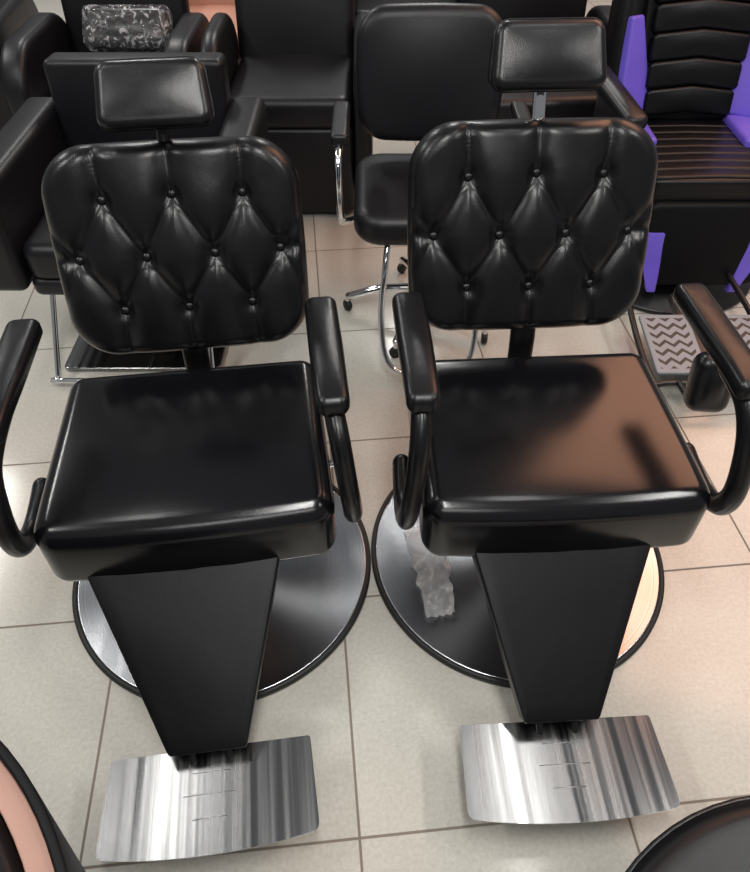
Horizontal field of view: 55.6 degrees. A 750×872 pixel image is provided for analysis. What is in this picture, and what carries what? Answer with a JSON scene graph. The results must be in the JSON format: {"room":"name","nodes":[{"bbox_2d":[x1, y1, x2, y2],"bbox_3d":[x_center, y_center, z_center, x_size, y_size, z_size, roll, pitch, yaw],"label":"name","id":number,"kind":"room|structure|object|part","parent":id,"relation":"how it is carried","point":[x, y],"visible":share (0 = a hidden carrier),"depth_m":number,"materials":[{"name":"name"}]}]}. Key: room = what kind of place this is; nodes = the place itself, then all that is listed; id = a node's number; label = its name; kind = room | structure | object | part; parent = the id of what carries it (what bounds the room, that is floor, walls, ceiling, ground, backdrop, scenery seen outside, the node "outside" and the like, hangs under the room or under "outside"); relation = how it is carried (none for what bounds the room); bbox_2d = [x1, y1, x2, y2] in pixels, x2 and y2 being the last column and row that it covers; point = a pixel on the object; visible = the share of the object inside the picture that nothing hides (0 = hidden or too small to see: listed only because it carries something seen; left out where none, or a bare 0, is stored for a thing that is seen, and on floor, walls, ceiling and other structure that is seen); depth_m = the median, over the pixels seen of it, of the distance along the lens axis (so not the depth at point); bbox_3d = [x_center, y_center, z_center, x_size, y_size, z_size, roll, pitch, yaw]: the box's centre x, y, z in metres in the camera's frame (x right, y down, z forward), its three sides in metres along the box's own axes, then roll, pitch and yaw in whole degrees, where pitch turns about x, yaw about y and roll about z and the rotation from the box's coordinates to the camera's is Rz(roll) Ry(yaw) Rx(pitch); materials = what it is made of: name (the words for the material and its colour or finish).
{"room":"salon","nodes":[
{"label":"salon","id":0,"kind":"room"},
{"bbox_2d":[0,0,749,871],"bbox_3d":[-0.292,-1.071,3.189,12.000,0.001,12.000,-4,46,-4],"label":"floor","id":1,"kind":"structure","parent":0,"point":[382,717],"depth_m":1.61,"materials":[{"name":"beige tile"}]},
{"bbox_2d":[0,0,37,129],"bbox_3d":[-1.933,-1.670,3.139,0.814,0.896,0.755,-4,46,-4],"label":"armchair","id":2,"kind":"object","parent":1,"relation":"on","point":[13,13],"visible":0.18,"depth_m":2.99,"materials":[{"name":"black leather"}]},
{"bbox_2d":[0,740,85,871],"bbox_3d":[-0.690,0.840,0.840,0.876,0.716,0.876,-4,46,-4],"label":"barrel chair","id":3,"kind":"object","parent":1,"relation":"on","point":[31,840],"visible":1,"depth_m":0.77,"materials":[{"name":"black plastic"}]},
{"bbox_2d":[0,0,208,115],"bbox_3d":[-1.080,-1.525,3.041,0.734,0.836,0.709,0,46,0],"label":"armchair","id":4,"kind":"object","parent":1,"relation":"on","point":[23,55],"visible":0.17,"depth_m":2.88,"materials":[{"name":"black leather"}]},
{"bbox_3d":[-1.393,-1.461,3.065,0.108,0.560,0.650,0,46,0],"label":"arm","id":5,"kind":"part","parent":4,"relation":"part of","materials":[{"name":"black leather"}]},
{"bbox_3d":[-1.080,-1.848,3.098,0.540,0.470,0.132,0,38,0],"label":"backrest","id":6,"kind":"part","parent":4,"relation":"part of","materials":[{"name":"black leather"}]},
{"bbox_2d":[83,4,172,51],"bbox_3d":[-1.026,-1.693,2.954,0.364,0.164,0.150,0,46,0],"label":"cushion","id":7,"kind":"object","parent":4,"relation":"on","point":[124,28],"visible":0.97,"depth_m":2.92,"materials":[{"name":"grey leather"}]},
{"bbox_3d":[-0.767,-1.461,3.065,0.108,0.560,0.650,0,46,0],"label":"arm","id":8,"kind":"part","parent":4,"relation":"part of","materials":[{"name":"black leather"}]},
{"bbox_2d":[0,52,268,382],"bbox_3d":[-0.770,-0.707,2.304,0.814,0.756,0.806,0,46,0],"label":"armchair","id":9,"kind":"object","parent":1,"relation":"on","point":[41,128],"visible":0.24,"depth_m":2.27,"materials":[{"name":"black leather"}]},
{"bbox_3d":[-1.113,-0.789,2.278,0.128,0.340,0.670,0,46,0],"label":"arm","id":10,"kind":"part","parent":9,"relation":"part of","materials":[{"name":"black leather"}]},
{"bbox_3d":[-0.770,-0.734,2.318,0.552,0.135,0.630,0,46,0],"label":"seat","id":11,"kind":"part","parent":9,"relation":"part of","materials":[{"name":"black leather"}]},
{"bbox_3d":[-0.770,-0.335,2.247,0.539,0.296,0.192,0,46,0],"label":"footrest frame","id":12,"kind":"part","parent":9,"relation":"part of","materials":[{"name":"silver metal"}]},
{"bbox_3d":[-0.770,-1.076,2.401,0.570,0.380,0.132,0,42,0],"label":"backrest","id":13,"kind":"part","parent":9,"relation":"part of","materials":[{"name":"black leather"}]},
{"bbox_3d":[-0.770,-0.392,2.517,0.520,0.012,0.480,0,46,0],"label":"plate","id":14,"kind":"part","parent":9,"relation":"part of","materials":[{"name":"metal"}]},
{"bbox_3d":[-0.427,-0.789,2.278,0.128,0.340,0.670,0,46,0],"label":"arm","id":15,"kind":"part","parent":9,"relation":"part of","materials":[{"name":"black leather"}]},
{"bbox_2d":[0,56,370,861],"bbox_3d":[-0.368,0.052,1.347,0.749,1.087,1.121,-5,46,-5],"label":"barber chair","id":16,"kind":"object","parent":1,"relation":"on","point":[207,544],"visible":1,"depth_m":1.39,"materials":[{"name":"leather"}]},
{"bbox_3d":[-0.420,-0.591,1.414,0.026,0.152,0.078,-5,46,-5],"label":"headrest post","id":17,"kind":"part","parent":16,"relation":"part of","materials":[{"name":"black metal"}]},
{"bbox_3d":[-0.407,-0.392,1.503,0.520,0.434,0.106,-5,25,-5],"label":"backrest","id":18,"kind":"part","parent":16,"relation":"part of","materials":[{"name":"black leather"}]},
{"bbox_3d":[-0.383,0.056,1.518,0.567,0.171,0.471,-5,46,-5],"label":"seat","id":19,"kind":"part","parent":16,"relation":"part of","materials":[{"name":"black leather"}]},
{"bbox_3d":[-0.355,0.594,1.375,0.014,0.067,0.066,-5,46,-5],"label":"footrest stem","id":20,"kind":"part","parent":16,"relation":"part of","materials":[{"name":"black metal"}]},
{"bbox_3d":[-0.286,0.587,1.381,0.014,0.067,0.066,-5,46,-5],"label":"footrest stem","id":21,"kind":"part","parent":16,"relation":"part of","materials":[{"name":"black metal"}]},
{"bbox_2d":[189,0,240,58],"bbox_3d":[-0.800,-2.141,3.652,0.614,0.780,0.594,0,46,0],"label":"armchair","id":22,"kind":"object","parent":1,"relation":"on","point":[208,8],"visible":0.09,"depth_m":3.67,"materials":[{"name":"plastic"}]},
{"bbox_3d":[-0.800,-2.418,3.677,0.440,0.430,0.132,0,38,0],"label":"backrest","id":23,"kind":"part","parent":22,"relation":"part of","materials":[{"name":"plastic"}]},
{"bbox_3d":[-0.800,-2.094,3.645,0.432,0.135,0.500,0,46,0],"label":"seat","id":24,"kind":"part","parent":22,"relation":"part of","materials":[{"name":"leather"}]},
{"bbox_2d":[200,0,372,211],"bbox_3d":[-0.335,-1.503,2.955,0.654,0.897,0.698,0,46,0],"label":"armchair","id":25,"kind":"object","parent":1,"relation":"on","point":[298,57],"visible":0.56,"depth_m":2.91,"materials":[{"name":"black leather"}]},
{"bbox_3d":[-0.623,-1.389,2.996,0.078,0.640,0.590,0,46,0],"label":"arm","id":26,"kind":"part","parent":25,"relation":"part of","materials":[{"name":"black leather"}]},
{"bbox_3d":[-0.335,-1.438,2.928,0.492,0.135,0.550,0,46,0],"label":"seat","id":27,"kind":"part","parent":25,"relation":"part of","materials":[{"name":"black leather"}]},
{"bbox_3d":[-0.335,-1.823,2.976,0.500,0.490,0.132,0,32,0],"label":"backrest","id":28,"kind":"part","parent":25,"relation":"part of","materials":[{"name":"black leather"}]},
{"bbox_3d":[-0.047,-1.389,2.996,0.078,0.640,0.590,0,46,0],"label":"arm","id":29,"kind":"part","parent":25,"relation":"part of","materials":[{"name":"black leather"}]},
{"bbox_2d":[355,0,462,16],"bbox_3d":[0.160,-2.381,3.774,0.814,0.920,0.759,0,46,0],"label":"armchair","id":30,"kind":"object","parent":1,"relation":"on","point":[365,6],"visible":0.06,"depth_m":3.62,"materials":[{"name":"black leather"}]},
{"bbox_2d":[330,2,531,375],"bbox_3d":[0.170,-0.731,2.212,0.596,0.930,0.685,0,46,0],"label":"chair","id":31,"kind":"object","parent":1,"relation":"on","point":[421,67],"visible":0.56,"depth_m":2.16,"materials":[{"name":"black leather"}]},
{"bbox_3d":[-0.068,-0.806,2.198,0.097,0.284,0.328,0,46,0],"label":"arm frame","id":32,"kind":"part","parent":31,"relation":"part of","materials":[{"name":"silver metal"}]},
{"bbox_3d":[0.028,-0.514,2.533,0.273,0.078,0.028,3,46,3],"label":"leg","id":33,"kind":"part","parent":31,"relation":"part of","materials":[{"name":"silver metal"}]},
{"bbox_3d":[0.170,-0.766,2.259,0.470,0.115,0.470,0,46,0],"label":"seat","id":34,"kind":"part","parent":31,"relation":"part of","materials":[{"name":"black leather"}]},
{"bbox_3d":[0.117,-0.412,2.435,0.028,0.078,0.273,16,48,15],"label":"leg","id":35,"kind":"part","parent":31,"relation":"part of","materials":[{"name":"silver metal"}]},
{"bbox_3d":[0.136,-0.607,2.623,0.028,0.078,0.273,-10,47,-10],"label":"leg","id":36,"kind":"part","parent":31,"relation":"part of","materials":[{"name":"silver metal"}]},
{"bbox_3d":[0.170,-0.392,2.228,0.321,0.380,0.220,0,46,0],"label":"footrest frame","id":37,"kind":"part","parent":31,"relation":"part of","materials":[{"name":"silver metal"}]},
{"bbox_3d":[0.170,-1.117,2.201,0.458,0.384,0.100,0,34,0],"label":"backrest","id":38,"kind":"part","parent":31,"relation":"part of","materials":[{"name":"black leather"}]},
{"bbox_2d":[463,0,610,118],"bbox_3d":[0.677,-1.569,3.055,0.754,0.876,0.712,-3,46,-3],"label":"armchair","id":39,"kind":"object","parent":1,"relation":"on","point":[579,103],"visible":0.12,"depth_m":3.00,"materials":[{"name":"black leather"}]},
{"bbox_3d":[0.656,-1.898,3.105,0.540,0.490,0.132,-3,38,-3],"label":"backrest","id":40,"kind":"part","parent":39,"relation":"part of","materials":[{"name":"black leather"}]},
{"bbox_3d":[0.681,-1.510,3.054,0.532,0.135,0.610,-3,46,-3],"label":"seat","id":41,"kind":"part","parent":39,"relation":"part of","materials":[{"name":"black leather"}]},
{"bbox_3d":[1.002,-1.515,3.104,0.108,0.540,0.650,-3,46,-3],"label":"arm","id":42,"kind":"part","parent":39,"relation":"part of","materials":[{"name":"black leather"}]},
{"bbox_2d":[371,17,749,824],"bbox_3d":[0.371,-0.007,1.369,0.749,1.138,1.120,-2,46,-2],"label":"barber chair","id":43,"kind":"object","parent":1,"relation":"on","point":[550,489],"visible":1,"depth_m":1.42,"materials":[{"name":"leather"}]},
{"bbox_2d":[407,529,454,614],"bbox_3d":[0.150,0.333,1.798,0.112,0.013,0.280,-7,46,-7],"label":"plastic film","id":44,"kind":"object","parent":43,"relation":"on","point":[448,586],"visible":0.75,"depth_m":1.76,"materials":[{"name":"white"}]},
{"bbox_3d":[0.329,-0.439,1.514,0.520,0.434,0.106,-2,25,-2],"label":"backrest","id":45,"kind":"part","parent":43,"relation":"part of","materials":[{"name":"black leather"}]},
{"bbox_3d":[0.329,-0.645,1.433,0.026,0.201,0.096,-2,46,-2],"label":"headrest post","id":46,"kind":"part","parent":43,"relation":"part of","materials":[{"name":"silver metal"}]},
{"bbox_3d":[0.326,0.553,1.414,0.014,0.067,0.066,-2,46,-2],"label":"footrest stem","id":47,"kind":"part","parent":43,"relation":"part of","materials":[{"name":"black metal"}]},
{"bbox_3d":[0.365,0.025,1.548,0.567,0.171,0.471,-2,46,-2],"label":"seat","id":48,"kind":"part","parent":43,"relation":"part of","materials":[{"name":"black leather"}]},
{"bbox_3d":[0.396,0.550,1.417,0.014,0.067,0.066,-2,46,-2],"label":"footrest stem","id":49,"kind":"part","parent":43,"relation":"part of","materials":[{"name":"black metal"}]},
{"bbox_2d":[593,0,749,412],"bbox_3d":[1.120,-0.858,2.191,0.785,1.131,1.461,0,46,0],"label":"recliner chair","id":50,"kind":"object","parent":1,"relation":"on","point":[679,70],"visible":0.76,"depth_m":2.42,"materials":[{"name":"black leather"}]},
{"bbox_3d":[0.907,-1.286,2.495,0.150,0.330,0.043,-19,33,-15],"label":"panel","id":51,"kind":"part","parent":50,"relation":"part of","materials":[{"name":"purple leather"}]},
{"bbox_3d":[0.933,-0.607,2.463,0.124,0.230,0.030,4,40,4],"label":"trim","id":52,"kind":"part","parent":50,"relation":"part of","materials":[{"name":"purple plastic"}]},
{"bbox_3d":[0.937,-0.139,2.091,0.025,0.115,0.196,-5,46,-4],"label":"pad stem","id":53,"kind":"part","parent":50,"relation":"part of","materials":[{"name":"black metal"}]},
{"bbox_3d":[1.055,-0.359,2.328,0.431,0.090,0.510,0,46,0],"label":"footrest frame","id":54,"kind":"part","parent":50,"relation":"part of","materials":[{"name":"black metal"}]},
{"bbox_3d":[1.120,-0.658,2.435,0.430,0.300,0.070,0,40,0],"label":"panel","id":55,"kind":"part","parent":50,"relation":"part of","materials":[{"name":"black leather"}]},
{"bbox_3d":[1.120,-1.450,2.437,0.400,0.680,0.119,0,32,0],"label":"backrest","id":56,"kind":"part","parent":50,"relation":"part of","materials":[{"name":"black leather"}]},
{"bbox_3d":[1.120,-0.988,2.504,0.450,0.099,0.540,0,46,0],"label":"seat","id":57,"kind":"part","parent":50,"relation":"part of","materials":[{"name":"black leather"}]},
{"bbox_3d":[1.307,-0.607,2.463,0.124,0.230,0.030,-4,40,-4],"label":"trim","id":58,"kind":"part","parent":50,"relation":"part of","materials":[{"name":"purple plastic"}]},
{"bbox_3d":[1.333,-1.329,2.468,0.161,0.400,0.043,19,33,15],"label":"panel","id":59,"kind":"part","parent":50,"relation":"part of","materials":[{"name":"purple leather"}]},
{"bbox_2d":[625,795,749,871],"bbox_3d":[0.575,0.920,0.910,0.728,0.504,0.728,-4,46,-4],"label":"stool","id":60,"kind":"object","parent":1,"relation":"on","point":[715,837],"visible":1,"depth_m":0.94,"materials":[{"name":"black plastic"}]}
]}

